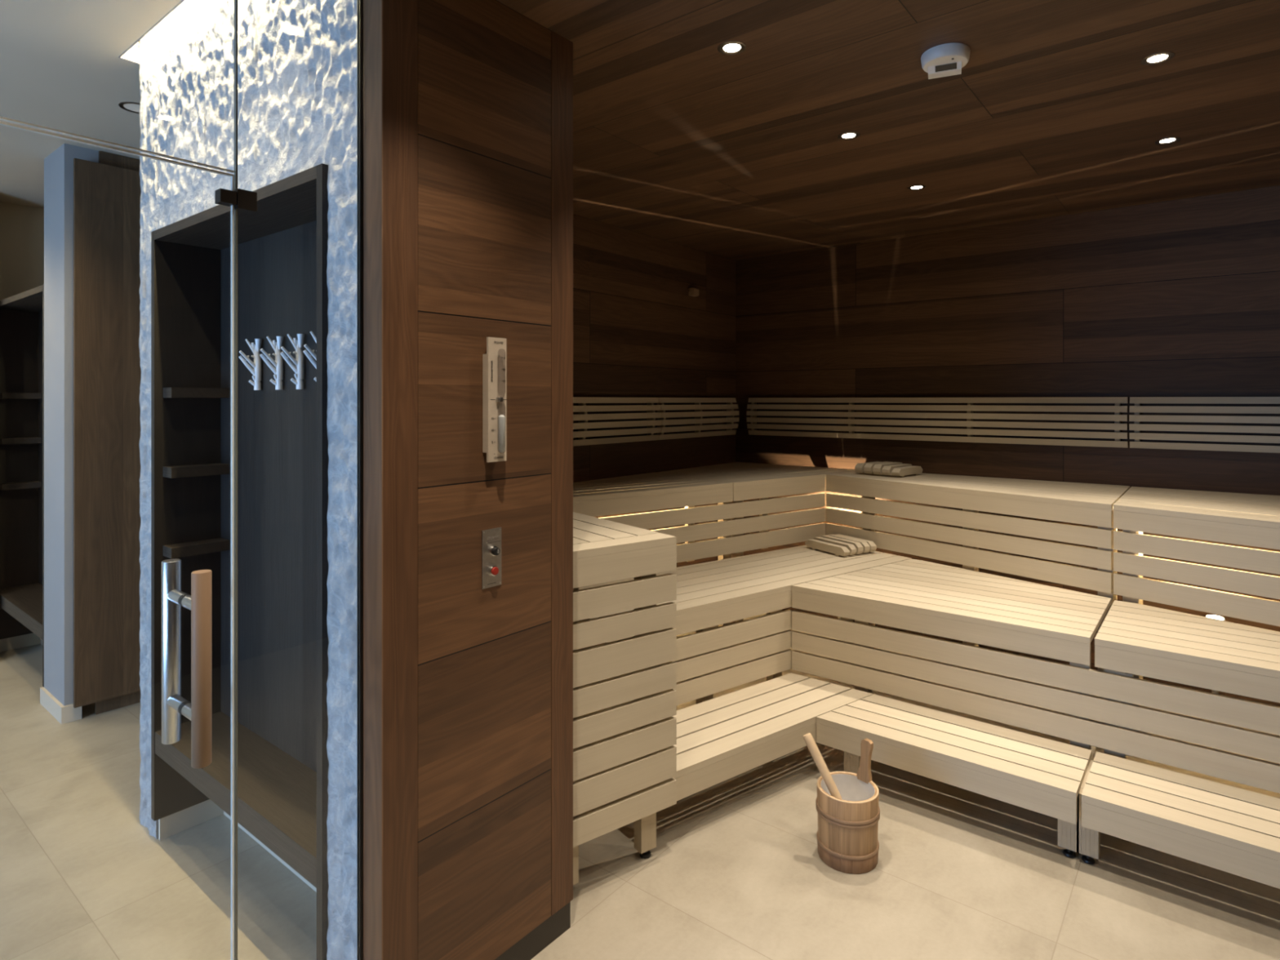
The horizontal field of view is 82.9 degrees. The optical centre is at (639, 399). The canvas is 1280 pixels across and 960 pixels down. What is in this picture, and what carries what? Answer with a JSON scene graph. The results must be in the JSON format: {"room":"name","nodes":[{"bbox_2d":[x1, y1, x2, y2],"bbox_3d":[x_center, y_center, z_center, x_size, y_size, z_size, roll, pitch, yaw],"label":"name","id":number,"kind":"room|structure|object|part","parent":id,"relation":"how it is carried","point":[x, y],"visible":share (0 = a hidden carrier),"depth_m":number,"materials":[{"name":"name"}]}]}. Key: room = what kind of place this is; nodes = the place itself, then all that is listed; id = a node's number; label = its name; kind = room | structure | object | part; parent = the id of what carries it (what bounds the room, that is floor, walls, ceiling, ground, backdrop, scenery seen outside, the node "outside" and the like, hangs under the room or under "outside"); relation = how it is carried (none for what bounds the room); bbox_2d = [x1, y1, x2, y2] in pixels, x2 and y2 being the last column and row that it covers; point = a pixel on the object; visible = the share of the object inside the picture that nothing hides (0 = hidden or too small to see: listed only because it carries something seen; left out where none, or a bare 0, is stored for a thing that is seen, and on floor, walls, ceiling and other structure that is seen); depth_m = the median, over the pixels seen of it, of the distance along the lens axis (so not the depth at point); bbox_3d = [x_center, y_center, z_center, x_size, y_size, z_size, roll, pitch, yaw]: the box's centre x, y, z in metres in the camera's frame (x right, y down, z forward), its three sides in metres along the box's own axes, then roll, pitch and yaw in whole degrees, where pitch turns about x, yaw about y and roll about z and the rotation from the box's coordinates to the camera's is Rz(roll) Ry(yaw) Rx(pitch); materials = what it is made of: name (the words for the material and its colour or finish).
{"room":"sauna","nodes":[
{"label":"sauna","id":0,"kind":"room"},
{"bbox_2d":[0,201,44,300],"bbox_3d":[-4.822,0.169,4.106,0.060,2.963,10.000,0,0,39],"label":"wall","id":1,"kind":"structure","parent":0,"point":[21,226],"depth_m":4.87,"materials":[{"name":"beige paint"}]},
{"bbox_2d":[44,143,98,706],"bbox_3d":[-2.983,0.126,3.968,0.386,2.878,0.360,0,0,39],"label":"wall column","id":2,"kind":"structure","parent":0,"point":[59,165],"depth_m":3.77,"materials":[{"name":"white paint"}]},
{"bbox_2d":[0,0,182,208],"bbox_3d":[-3.104,-1.418,2.734,4.936,0.210,10.000,0,0,39],"label":"ceiling","id":3,"kind":"structure","parent":0,"point":[61,68],"depth_m":2.96,"materials":[{"name":"grey paint"}]},
{"bbox_2d":[118,102,140,114],"bbox_3d":[-2.260,-1.313,3.260,0.140,0.008,0.140,0,0,39],"label":"recessed light","id":4,"kind":"object","parent":3,"relation":"in","point":[133,107],"visible":0.52,"depth_m":3.24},
{"bbox_2d":[0,116,234,173],"bbox_3d":[-1.165,-0.805,1.214,0.009,0.626,0.913,0,0,39],"label":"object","id":5,"kind":"structure","parent":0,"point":[1,117],"depth_m":1.40,"materials":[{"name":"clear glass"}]},
{"bbox_2d":[138,0,356,959],"bbox_3d":[-1.151,0.108,2.543,1.618,3.083,0.562,0,0,39],"label":"stone wall","id":6,"kind":"structure","parent":0,"point":[297,59],"depth_m":2.06,"materials":[{"name":"grey stone"}]},
{"bbox_2d":[118,0,185,63],"bbox_3d":[-1.343,-1.387,2.295,1.626,0.150,0.066,0,0,39],"label":"trim","id":7,"kind":"structure","parent":6,"relation":"attached to","point":[131,53],"depth_m":2.79,"materials":[{"name":"white paint"}]},
{"bbox_2d":[234,0,363,959],"bbox_3d":[-0.786,0.266,1.689,0.014,2.768,0.297,0,0,39],"label":"glass panel","id":8,"kind":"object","parent":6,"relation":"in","point":[359,2],"depth_m":1.80,"materials":[{"name":"clear glass"}]},
{"bbox_2d":[0,120,257,959],"bbox_3d":[-1.154,0.577,1.231,0.195,2.130,0.955,0,0,39],"label":"door","id":9,"kind":"structure","parent":8,"relation":"attached to","point":[198,711],"depth_m":1.53,"materials":[{"name":"clear glass"}]},
{"bbox_3d":[-0.877,0.536,1.450,0.035,0.386,0.035,0,0,39],"label":"handle","id":10,"kind":"part","parent":9,"relation":"part of","materials":[{"name":"brown wood"}]},
{"bbox_3d":[-0.877,-0.435,1.574,0.032,0.042,0.074,0,0,39],"label":"door hinge","id":11,"kind":"part","parent":9,"relation":"part of","materials":[{"name":"black metal"}]},
{"bbox_2d":[363,0,382,959],"bbox_3d":[-0.655,0.266,1.777,0.084,2.768,0.003,0,0,39],"label":"trim","id":12,"kind":"structure","parent":6,"relation":"attached to","point":[372,9],"depth_m":1.78,"materials":[{"name":"black metal"}]},
{"bbox_2d":[417,0,551,959],"bbox_3d":[-0.450,0.222,2.040,0.090,2.680,0.467,0,0,39],"label":"wall partition","id":13,"kind":"structure","parent":0,"point":[484,66],"depth_m":1.99,"materials":[{"name":"brown wood"}]},
{"bbox_2d":[382,0,417,959],"bbox_3d":[-0.627,0.266,1.819,0.093,2.768,0.096,0,0,39],"label":"trim","id":14,"kind":"structure","parent":13,"relation":"attached to","point":[400,17],"depth_m":1.79,"materials":[{"name":"brown wood"}]},
{"bbox_2d":[481,527,501,589],"bbox_3d":[-0.404,0.439,2.007,0.027,0.161,0.068,0,0,39],"label":"control plate","id":15,"kind":"object","parent":13,"relation":"attached to","point":[491,538],"visible":1,"depth_m":2.00,"materials":[{"name":"metal"}]},
{"bbox_3d":[-0.400,0.418,2.004,0.017,0.022,0.022,0,0,39],"label":"knob","id":16,"kind":"part","parent":15,"relation":"part of","materials":[{"name":"black rubber"}]},
{"bbox_2d":[482,337,506,462],"bbox_3d":[-0.393,-0.001,2.001,0.046,0.342,0.065,0,0,39],"label":"timer","id":17,"kind":"object","parent":13,"relation":"attached to","point":[495,362],"visible":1,"depth_m":1.99,"materials":[{"name":"beige glass"}]},
{"bbox_2d":[551,31,573,915],"bbox_3d":[-0.274,0.222,2.259,0.091,2.680,0.092,0,0,39],"label":"trim","id":18,"kind":"structure","parent":13,"relation":"attached to","point":[562,49],"depth_m":2.23,"materials":[{"name":"brown wood"}]},
{"bbox_2d":[0,613,1279,959],"bbox_3d":[-1.790,1.690,1.685,8.300,0.080,10.000,0,0,39],"label":"floor","id":19,"kind":"structure","parent":0,"point":[735,870],"depth_m":2.48,"materials":[{"name":"beige tile"}]},
{"bbox_2d":[0,284,44,687],"bbox_3d":[-3.658,0.510,4.442,1.260,2.280,0.260,0,0,39],"label":"shelving unit","id":20,"kind":"object","parent":19,"relation":"on","point":[21,314],"visible":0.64,"depth_m":4.80,"materials":[{"name":"brown wood"}]},
{"bbox_2d":[0,480,41,490],"bbox_3d":[-4.094,0.565,4.789,0.084,0.038,0.202,0,0,39],"label":"shelf","id":21,"kind":"object","parent":20,"relation":"attached to","point":[4,485],"depth_m":4.78,"materials":[{"name":"brown wood"}]},
{"bbox_2d":[0,436,41,444],"bbox_3d":[-4.094,0.269,4.789,0.084,0.038,0.202,0,0,39],"label":"shelf","id":22,"kind":"object","parent":20,"relation":"attached to","point":[3,440],"depth_m":4.77,"materials":[{"name":"brown wood"}]},
{"bbox_2d":[0,392,41,399],"bbox_3d":[-4.094,-0.027,4.789,0.084,0.038,0.202,0,0,39],"label":"shelf","id":23,"kind":"object","parent":20,"relation":"attached to","point":[2,395],"depth_m":4.76,"materials":[{"name":"brown wood"}]},
{"bbox_3d":[-3.660,-0.613,4.439,1.200,0.034,0.252,0,0,39],"label":"panel","id":24,"kind":"part","parent":20,"relation":"part of","materials":[{"name":"brown wood"}]},
{"bbox_3d":[-3.651,1.609,4.450,1.236,0.083,0.240,0,0,39],"label":"skirting","id":25,"kind":"part","parent":20,"relation":"part of","materials":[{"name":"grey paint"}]},
{"bbox_3d":[-3.666,1.275,4.431,1.198,0.080,0.228,0,0,39],"label":"seat","id":26,"kind":"part","parent":20,"relation":"part of","materials":[{"name":"brown wood"}]},
{"bbox_3d":[-3.588,0.485,4.529,1.200,2.163,0.022,0,0,39],"label":"panel","id":27,"kind":"part","parent":20,"relation":"part of","materials":[{"name":"brown wood"}]},
{"bbox_3d":[-3.179,0.469,4.056,0.030,2.197,0.252,0,0,39],"label":"panel","id":28,"kind":"part","parent":20,"relation":"part of","materials":[{"name":"brown wood"}]},
{"bbox_2d":[40,687,81,724],"bbox_3d":[-3.077,1.607,3.848,0.410,0.085,0.085,0,0,39],"label":"baseboard","id":29,"kind":"structure","parent":19,"relation":"on","point":[63,714],"depth_m":3.74,"materials":[{"name":"grey paint"}]},
{"bbox_2d":[73,151,141,715],"bbox_3d":[-2.202,0.170,4.592,0.052,2.961,2.250,0,0,39],"label":"wood wall panel","id":30,"kind":"object","parent":19,"relation":"on","point":[107,371],"visible":0.36,"depth_m":3.80,"materials":[{"name":"brown wood"}]},
{"bbox_3d":[-2.182,-1.230,4.650,0.012,0.161,2.135,0,0,39],"label":"filler panel","id":31,"kind":"part","parent":30,"relation":"part of","materials":[{"name":"brown wood"}]},
{"bbox_2d":[151,163,328,959],"bbox_3d":[-1.257,0.510,2.424,1.260,2.280,0.260,0,0,39],"label":"niche","id":32,"kind":"object","parent":19,"relation":"on","point":[282,442],"visible":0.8,"depth_m":2.63,"materials":[{"name":"brown wood"}]},
{"bbox_3d":[-1.740,0.469,2.805,0.030,2.197,0.252,0,0,39],"label":"panel","id":33,"kind":"part","parent":32,"relation":"part of","materials":[{"name":"brown wood"}]},
{"bbox_2d":[163,537,229,558],"bbox_3d":[-1.694,0.565,2.771,0.084,0.038,0.202,0,0,39],"label":"shelf","id":34,"kind":"object","parent":32,"relation":"attached to","point":[180,548],"depth_m":2.75,"materials":[{"name":"brown wood"}]},
{"bbox_2d":[163,462,229,478],"bbox_3d":[-1.694,0.269,2.771,0.084,0.038,0.202,0,0,39],"label":"shelf","id":35,"kind":"object","parent":32,"relation":"attached to","point":[171,470],"depth_m":2.75,"materials":[{"name":"brown wood"}]},
{"bbox_2d":[163,387,229,398],"bbox_3d":[-1.694,-0.027,2.771,0.084,0.038,0.202,0,0,39],"label":"shelf","id":36,"kind":"object","parent":32,"relation":"attached to","point":[168,393],"depth_m":2.74,"materials":[{"name":"brown wood"}]},
{"bbox_3d":[-1.260,-0.613,2.421,1.200,0.034,0.252,0,0,39],"label":"panel","id":37,"kind":"part","parent":32,"relation":"part of","materials":[{"name":"brown wood"}]},
{"bbox_3d":[-1.266,1.275,2.413,1.198,0.080,0.228,0,0,39],"label":"seat","id":38,"kind":"part","parent":32,"relation":"part of","materials":[{"name":"brown wood"}]},
{"bbox_3d":[-1.251,1.609,2.432,1.236,0.083,0.240,0,0,39],"label":"skirting","id":39,"kind":"part","parent":32,"relation":"part of","materials":[{"name":"grey paint"}]},
{"bbox_2d":[238,338,262,390],"bbox_3d":[-1.409,-0.129,2.620,0.032,0.186,0.079,0,0,39],"label":"coat hook","id":40,"kind":"object","parent":32,"relation":"attached to","point":[255,348],"visible":1,"depth_m":2.63,"materials":[{"name":"white paint"}]},
{"bbox_3d":[-1.188,0.485,2.511,1.200,2.163,0.022,0,0,39],"label":"panel","id":41,"kind":"part","parent":32,"relation":"part of","materials":[{"name":"brown wood"}]},
{"bbox_2d":[259,336,284,389],"bbox_3d":[-1.278,-0.129,2.516,0.032,0.186,0.079,0,0,39],"label":"coat hook","id":42,"kind":"object","parent":32,"relation":"attached to","point":[277,363],"visible":1,"depth_m":2.53,"materials":[{"name":"white paint"}]},
{"bbox_2d":[280,333,304,389],"bbox_3d":[-1.162,-0.129,2.423,0.032,0.186,0.079,0,0,39],"label":"coat hook","id":43,"kind":"object","parent":32,"relation":"attached to","point":[299,369],"visible":1,"depth_m":2.43,"materials":[{"name":"white paint"}]},
{"bbox_2d":[302,331,316,382],"bbox_3d":[-1.041,-0.129,2.326,0.032,0.186,0.079,0,0,39],"label":"coat hook","id":44,"kind":"object","parent":32,"relation":"attached to","point":[313,362],"visible":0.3,"depth_m":2.32,"materials":[{"name":"white paint"}]},
{"bbox_3d":[-0.779,0.469,2.037,0.030,2.197,0.252,0,0,39],"label":"panel","id":45,"kind":"part","parent":32,"relation":"part of","materials":[{"name":"brown wood"}]},
{"bbox_2d":[494,901,570,959],"bbox_3d":[-0.428,1.606,2.079,0.094,0.088,0.556,0,0,39],"label":"baseboard","id":46,"kind":"structure","parent":19,"relation":"on","point":[556,925],"depth_m":2.17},
{"bbox_2d":[573,511,676,884],"bbox_3d":[-0.506,1.073,2.837,0.778,1.155,1.098,0,0,-36],"label":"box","id":47,"kind":"object","parent":19,"relation":"on","point":[624,754],"visible":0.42,"depth_m":2.50,"materials":[{"name":"beige wood"}]},
{"bbox_3d":[-0.246,1.071,2.431,0.067,1.098,0.045,0,0,-36],"label":"leg","id":48,"kind":"part","parent":47,"relation":"part of","materials":[{"name":"beige wood"}]},
{"bbox_3d":[-0.506,0.508,2.837,0.778,0.026,1.098,0,0,-36],"label":"seat","id":49,"kind":"part","parent":47,"relation":"part of","materials":[{"name":"beige wood"}]},
{"bbox_3d":[0.018,1.071,2.625,0.067,1.098,0.045,0,0,-36],"label":"leg","id":50,"kind":"part","parent":47,"relation":"part of","materials":[{"name":"beige wood"}]},
{"bbox_2d":[573,471,733,626],"bbox_3d":[-0.483,1.073,4.067,2.017,1.155,0.782,0,0,-36],"label":"bench","id":51,"kind":"object","parent":19,"relation":"on","point":[654,491],"visible":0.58,"depth_m":4.09,"materials":[{"name":"beige wood"}]},
{"bbox_3d":[-0.487,0.508,4.064,2.009,0.026,0.782,0,0,-36],"label":"seat","id":52,"kind":"part","parent":51,"relation":"part of","materials":[{"name":"beige wood"}]},
{"bbox_2d":[598,493,825,562],"bbox_3d":[0.036,0.769,3.989,2.915,0.320,0.050,0,0,-36],"label":"bench riser","id":53,"kind":"object","parent":51,"relation":"attached to","point":[690,551],"visible":0.46,"depth_m":4.35,"materials":[{"name":"beige wood"}]},
{"bbox_3d":[0.509,1.086,4.357,0.067,1.128,0.046,0,0,-36],"label":"support post","id":54,"kind":"part","parent":51,"relation":"part of","materials":[{"name":"beige wood"}]},
{"bbox_2d":[578,545,911,709],"bbox_3d":[0.547,1.295,3.926,2.189,0.710,0.656,0,0,-36],"label":"bench","id":55,"kind":"object","parent":19,"relation":"on","point":[712,593],"visible":0.42,"depth_m":3.75,"materials":[{"name":"beige wood"}]},
{"bbox_2d":[605,608,792,708],"bbox_3d":[0.303,1.218,3.370,1.136,0.317,0.050,0,0,-36],"label":"bench riser","id":56,"kind":"object","parent":55,"relation":"attached to","point":[715,660],"visible":0.58,"depth_m":3.44,"materials":[{"name":"beige wood"}]},
{"bbox_3d":[0.303,1.308,3.397,0.067,0.684,0.046,0,0,-36],"label":"support post","id":57,"kind":"part","parent":55,"relation":"part of","materials":[{"name":"beige wood"}]},
{"bbox_3d":[0.547,0.953,3.926,2.189,0.026,0.656,0,0,-36],"label":"seat","id":58,"kind":"part","parent":55,"relation":"part of","materials":[{"name":"beige wood"}]},
{"bbox_3d":[0.681,1.308,3.676,0.067,0.684,0.046,0,0,-36],"label":"support post","id":59,"kind":"part","parent":55,"relation":"part of","materials":[{"name":"beige wood"}]},
{"bbox_2d":[804,533,876,556],"bbox_3d":[1.247,0.903,4.517,0.267,0.074,0.340,0,0,-29],"label":"headrest cover","id":60,"kind":"object","parent":55,"relation":"on","point":[839,544],"visible":1,"depth_m":4.43,"materials":[{"name":"beige wood"}]},
{"bbox_2d":[657,462,855,623],"bbox_3d":[0.797,1.073,5.151,1.340,1.155,1.060,0,0,-36],"label":"bench","id":61,"kind":"object","parent":19,"relation":"on","point":[750,481],"visible":0.64,"depth_m":4.75,"materials":[{"name":"beige wood"}]},
{"bbox_3d":[0.591,1.086,4.417,0.067,1.128,0.046,0,0,-36],"label":"support post","id":62,"kind":"part","parent":61,"relation":"part of","materials":[{"name":"beige wood"}]},
{"bbox_3d":[0.786,0.508,5.147,1.316,0.026,1.053,0,0,-36],"label":"seat","id":63,"kind":"part","parent":61,"relation":"part of","materials":[{"name":"beige wood"}]},
{"bbox_2d":[672,672,872,800],"bbox_3d":[0.481,1.515,3.202,1.226,0.270,0.406,0,0,-37],"label":"bench","id":64,"kind":"object","parent":19,"relation":"on","point":[722,738],"visible":0.94,"depth_m":3.08,"materials":[{"name":"beige wood"}]},
{"bbox_2d":[815,737,879,874],"bbox_3d":[0.752,1.452,2.624,0.224,0.395,0.224,0,0,39],"label":"bucket","id":65,"kind":"object","parent":19,"relation":"on","point":[847,842],"visible":0.98,"depth_m":2.55,"materials":[{"name":"brown wood"}]},
{"bbox_2d":[803,733,842,799],"bbox_3d":[0.684,1.365,2.625,0.199,0.271,0.066,0,0,39],"label":"ladle","id":66,"kind":"object","parent":65,"relation":"in","point":[810,742],"visible":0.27,"depth_m":2.63,"materials":[{"name":"brown wood"}]},
{"bbox_3d":[0.832,1.333,2.685,0.020,0.155,0.062,0,0,-37],"label":"handle","id":67,"kind":"part","parent":65,"relation":"part of","materials":[{"name":"brown wood"}]},
{"bbox_2d":[791,559,1111,750],"bbox_3d":[1.587,1.295,3.662,1.292,0.710,1.004,0,0,39],"label":"bench","id":68,"kind":"object","parent":19,"relation":"on","point":[920,596],"visible":0.92,"depth_m":3.39,"materials":[{"name":"beige wood"}]},
{"bbox_3d":[1.075,1.308,3.489,0.067,0.684,0.046,0,0,39],"label":"support post","id":69,"kind":"part","parent":68,"relation":"part of","materials":[{"name":"beige wood"}]},
{"bbox_3d":[1.587,0.953,3.662,1.292,0.026,1.004,0,0,39],"label":"seat","id":70,"kind":"part","parent":68,"relation":"part of","materials":[{"name":"beige wood"}]},
{"bbox_3d":[1.778,1.308,2.927,0.067,0.684,0.046,0,0,39],"label":"support post","id":71,"kind":"part","parent":68,"relation":"part of","materials":[{"name":"beige wood"}]},
{"bbox_2d":[816,693,1091,857],"bbox_3d":[1.274,1.515,3.006,0.979,0.270,0.398,0,0,39],"label":"bench","id":72,"kind":"object","parent":19,"relation":"on","point":[1040,775],"visible":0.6,"depth_m":2.87,"materials":[{"name":"beige wood"}]},
{"bbox_3d":[0.923,1.513,3.136,0.067,0.214,0.046,0,0,39],"label":"leg","id":73,"kind":"part","parent":72,"relation":"part of","materials":[{"name":"beige wood"}]},
{"bbox_3d":[1.274,1.393,3.006,0.978,0.026,0.398,0,0,39],"label":"seat","id":74,"kind":"part","parent":72,"relation":"part of","materials":[{"name":"beige wood"}]},
{"bbox_3d":[1.557,1.513,2.630,0.067,0.214,0.046,0,0,39],"label":"leg","id":75,"kind":"part","parent":72,"relation":"part of","materials":[{"name":"beige wood"}]},
{"bbox_2d":[826,471,1130,723],"bbox_3d":[2.101,1.073,4.389,0.904,1.155,1.709,0,0,-36],"label":"bench","id":76,"kind":"object","parent":19,"relation":"on","point":[1086,504],"visible":0.7,"depth_m":3.98,"materials":[{"name":"beige wood"}]},
{"bbox_3d":[1.450,1.086,4.601,0.046,1.128,0.067,0,0,-36],"label":"support post","id":77,"kind":"part","parent":76,"relation":"part of","materials":[{"name":"beige wood"}]},
{"bbox_2d":[854,461,922,477],"bbox_3d":[1.650,0.458,4.812,0.310,0.074,0.316,0,0,-42],"label":"headrest cover","id":78,"kind":"object","parent":76,"relation":"on","point":[898,469],"visible":1,"depth_m":4.73,"materials":[{"name":"beige wood"}]},
{"bbox_3d":[1.847,1.086,4.048,0.046,1.128,0.067,0,0,-36],"label":"support post","id":79,"kind":"part","parent":76,"relation":"part of","materials":[{"name":"beige wood"}]},
{"bbox_3d":[2.101,0.508,4.389,0.904,0.026,1.709,0,0,-36],"label":"seat","id":80,"kind":"part","parent":76,"relation":"part of","materials":[{"name":"beige wood"}]},
{"bbox_3d":[2.249,1.086,3.487,0.046,1.128,0.067,0,0,-36],"label":"support post","id":81,"kind":"part","parent":76,"relation":"part of","materials":[{"name":"beige wood"}]},
{"bbox_2d":[1076,751,1279,888],"bbox_3d":[2.372,1.515,2.129,1.848,0.270,0.398,0,0,39],"label":"bench","id":82,"kind":"object","parent":19,"relation":"on","point":[1228,828],"visible":0.99,"depth_m":2.45,"materials":[{"name":"beige wood"}]},
{"bbox_3d":[1.603,1.513,2.593,0.067,0.214,0.046,0,0,39],"label":"leg","id":83,"kind":"part","parent":82,"relation":"part of","materials":[{"name":"beige wood"}]},
{"bbox_2d":[1094,600,1279,759],"bbox_3d":[2.726,1.295,2.559,1.832,0.710,0.701,0,0,39],"label":"bench","id":84,"kind":"object","parent":19,"relation":"on","point":[1133,638],"visible":0.91,"depth_m":2.79,"materials":[{"name":"beige wood"}]},
{"bbox_2d":[791,610,1279,793],"bbox_3d":[2.012,1.218,2.712,3.140,0.317,0.050,0,0,39],"label":"bench riser","id":85,"kind":"object","parent":84,"relation":"attached to","point":[1126,690],"visible":0.87,"depth_m":2.93,"materials":[{"name":"beige wood"}]},
{"bbox_3d":[1.870,1.308,2.853,0.067,0.684,0.046,0,0,39],"label":"support post","id":86,"kind":"part","parent":84,"relation":"part of","materials":[{"name":"beige wood"}]},
{"bbox_3d":[2.726,0.953,2.559,1.832,0.026,0.701,0,0,39],"label":"seat","id":87,"kind":"part","parent":84,"relation":"part of","materials":[{"name":"beige wood"}]},
{"bbox_2d":[1113,486,1279,732],"bbox_3d":[3.098,1.073,3.002,1.874,1.155,1.451,0,0,39],"label":"bench","id":88,"kind":"object","parent":19,"relation":"on","point":[1231,517],"visible":0.91,"depth_m":3.20,"materials":[{"name":"beige wood"}]},
{"bbox_3d":[2.311,1.086,3.400,0.046,1.128,0.067,0,0,-36],"label":"support post","id":89,"kind":"part","parent":88,"relation":"part of","materials":[{"name":"beige wood"}]},
{"bbox_3d":[3.084,0.508,3.013,1.839,0.026,1.451,0,0,39],"label":"seat","id":90,"kind":"part","parent":88,"relation":"part of","materials":[{"name":"beige wood"}]},
{"bbox_2d":[1204,614,1225,749],"bbox_3d":[2.549,1.304,3.212,0.090,0.692,0.090,0,0,39],"label":"uplight","id":91,"kind":"object","parent":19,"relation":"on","point":[1213,616],"visible":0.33,"depth_m":3.20,"materials":[{"name":"metal"}]},
{"bbox_2d":[573,213,735,649],"bbox_3d":[-0.311,0.266,4.515,0.060,2.768,3.390,0,0,39],"label":"wall","id":92,"kind":"structure","parent":0,"point":[638,331],"depth_m":4.93,"materials":[{"name":"brown wood"}]},
{"bbox_2d":[573,397,662,446],"bbox_3d":[-0.469,0.128,4.207,0.077,0.290,1.890,0,0,39],"label":"backrest","id":93,"kind":"object","parent":92,"relation":"attached to","point":[583,417],"visible":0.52,"depth_m":4.55,"materials":[{"name":"beige wood"}]},
{"bbox_2d":[688,287,698,296],"bbox_3d":[0.387,-0.791,5.304,0.046,0.054,0.097,0,0,39],"label":"wall sensor","id":94,"kind":"object","parent":92,"relation":"attached to","point":[692,291],"visible":1,"depth_m":5.29,"materials":[{"name":"brown wood"}]},
{"bbox_2d":[657,397,739,439],"bbox_3d":[0.438,0.128,5.342,0.077,0.290,1.008,0,0,39],"label":"backrest","id":95,"kind":"object","parent":92,"relation":"attached to","point":[698,414],"visible":1,"depth_m":5.29,"materials":[{"name":"beige wood"}]},
{"bbox_2d":[496,0,1279,260],"bbox_3d":[0.416,-1.143,1.747,4.570,0.050,6.850,0,0,39],"label":"ceiling","id":96,"kind":"structure","parent":0,"point":[1054,109],"depth_m":2.81,"materials":[{"name":"brown wood"}]},
{"bbox_2d":[717,40,746,55],"bbox_3d":[0.292,-1.118,2.300,0.090,0.008,0.090,0,0,39],"label":"recessed light","id":97,"kind":"object","parent":96,"relation":"in","point":[730,47],"visible":1,"depth_m":2.30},
{"bbox_2d":[837,131,859,139],"bbox_3d":[0.882,-1.118,3.064,0.090,0.008,0.090,0,0,39],"label":"recessed light","id":98,"kind":"object","parent":96,"relation":"in","point":[850,135],"visible":1,"depth_m":3.06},
{"bbox_2d":[907,184,925,190],"bbox_3d":[1.455,-1.118,3.810,0.090,0.008,0.090,0,0,39],"label":"recessed light","id":99,"kind":"object","parent":96,"relation":"in","point":[917,187],"visible":1,"depth_m":3.81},
{"bbox_2d":[920,42,970,79],"bbox_3d":[0.986,-1.091,2.341,0.148,0.053,0.148,0,0,23],"label":"ceiling detector","id":100,"kind":"object","parent":96,"relation":"attached to","point":[946,60],"visible":1,"depth_m":2.31,"materials":[{"name":"white plastic"}]},
{"bbox_2d":[1141,51,1174,65],"bbox_3d":[1.693,-1.118,2.371,0.090,0.008,0.090,0,0,39],"label":"recessed light","id":101,"kind":"object","parent":96,"relation":"in","point":[1160,57],"visible":1,"depth_m":2.37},
{"bbox_2d":[1155,136,1180,144],"bbox_3d":[2.272,-1.118,3.122,0.090,0.008,0.090,0,0,39],"label":"recessed light","id":102,"kind":"object","parent":96,"relation":"in","point":[1174,139],"visible":1,"depth_m":3.12,"materials":[{"name":"white"}]},
{"bbox_2d":[735,185,1279,706],"bbox_3d":[2.559,0.266,4.432,4.630,2.768,0.060,0,0,39],"label":"wall","id":103,"kind":"structure","parent":0,"point":[1179,297],"depth_m":4.49,"materials":[{"name":"brown wood"}]},
{"bbox_2d":[746,396,1128,447],"bbox_3d":[1.826,0.128,4.928,2.480,0.290,0.077,0,0,39],"label":"backrest","id":104,"kind":"object","parent":103,"relation":"attached to","point":[970,407],"visible":1,"depth_m":4.72,"materials":[{"name":"beige wood"}]},
{"bbox_2d":[1128,396,1279,453],"bbox_3d":[3.525,0.128,3.572,1.847,0.290,0.077,0,0,39],"label":"backrest","id":105,"kind":"object","parent":103,"relation":"attached to","point":[1137,408],"visible":1,"depth_m":3.91,"materials":[{"name":"beige wood"}]}
]}

